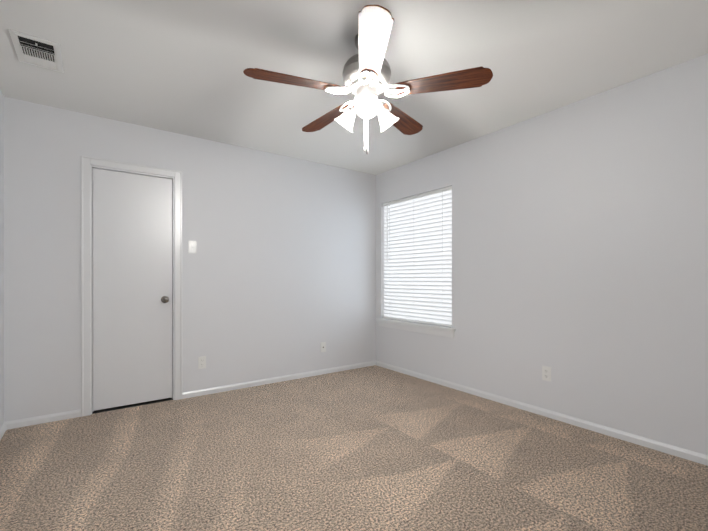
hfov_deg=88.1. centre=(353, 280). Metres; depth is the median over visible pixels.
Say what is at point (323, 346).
jack
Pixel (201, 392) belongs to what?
baseboard
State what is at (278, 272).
wall
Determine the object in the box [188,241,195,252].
switch plate
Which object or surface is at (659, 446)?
baseboard
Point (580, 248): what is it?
wall
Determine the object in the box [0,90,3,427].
wall
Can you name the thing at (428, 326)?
window sill
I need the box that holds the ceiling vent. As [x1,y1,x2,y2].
[8,29,63,72]
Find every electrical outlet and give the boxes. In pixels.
[198,356,205,368]
[542,366,550,381]
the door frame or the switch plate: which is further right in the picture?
the switch plate
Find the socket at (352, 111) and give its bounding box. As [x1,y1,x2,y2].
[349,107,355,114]
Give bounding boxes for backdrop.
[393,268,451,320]
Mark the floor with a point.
(374, 448)
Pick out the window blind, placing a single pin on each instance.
(418, 237)
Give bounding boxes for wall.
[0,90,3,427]
[4,97,375,421]
[376,54,707,455]
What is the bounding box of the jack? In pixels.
[321,342,325,351]
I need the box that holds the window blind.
[383,186,451,326]
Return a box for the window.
[387,284,444,319]
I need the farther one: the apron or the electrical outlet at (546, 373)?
the apron
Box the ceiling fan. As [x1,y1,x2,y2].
[243,5,492,154]
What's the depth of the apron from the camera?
4.08 m
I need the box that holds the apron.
[378,321,453,337]
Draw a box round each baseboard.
[0,422,5,439]
[5,409,80,429]
[182,361,375,398]
[376,361,707,465]
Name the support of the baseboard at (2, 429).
attached to the wall at (1, 259)
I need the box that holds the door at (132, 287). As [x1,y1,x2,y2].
[93,168,171,410]
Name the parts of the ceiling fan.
blade, blade, lamp shade, motor, bulb, lamp shade, blade, lamp shade, blade, blade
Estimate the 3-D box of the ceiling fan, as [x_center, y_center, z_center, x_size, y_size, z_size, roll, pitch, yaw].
[0.037,-1.007,2.078,1.259,0.670,1.219,0,0,-36]
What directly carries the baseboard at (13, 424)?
attached to the wall at (278, 272)
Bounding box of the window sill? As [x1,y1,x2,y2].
[376,318,455,331]
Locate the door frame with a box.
[81,155,181,416]
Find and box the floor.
[0,365,707,530]
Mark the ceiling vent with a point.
(35, 51)
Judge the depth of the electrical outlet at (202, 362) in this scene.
3.48 m
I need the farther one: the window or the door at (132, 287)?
the window
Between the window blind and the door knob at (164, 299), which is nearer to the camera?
the door knob at (164, 299)
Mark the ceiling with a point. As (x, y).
(178, 66)
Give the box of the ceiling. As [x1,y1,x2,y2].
[0,0,707,174]
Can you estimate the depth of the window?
4.54 m

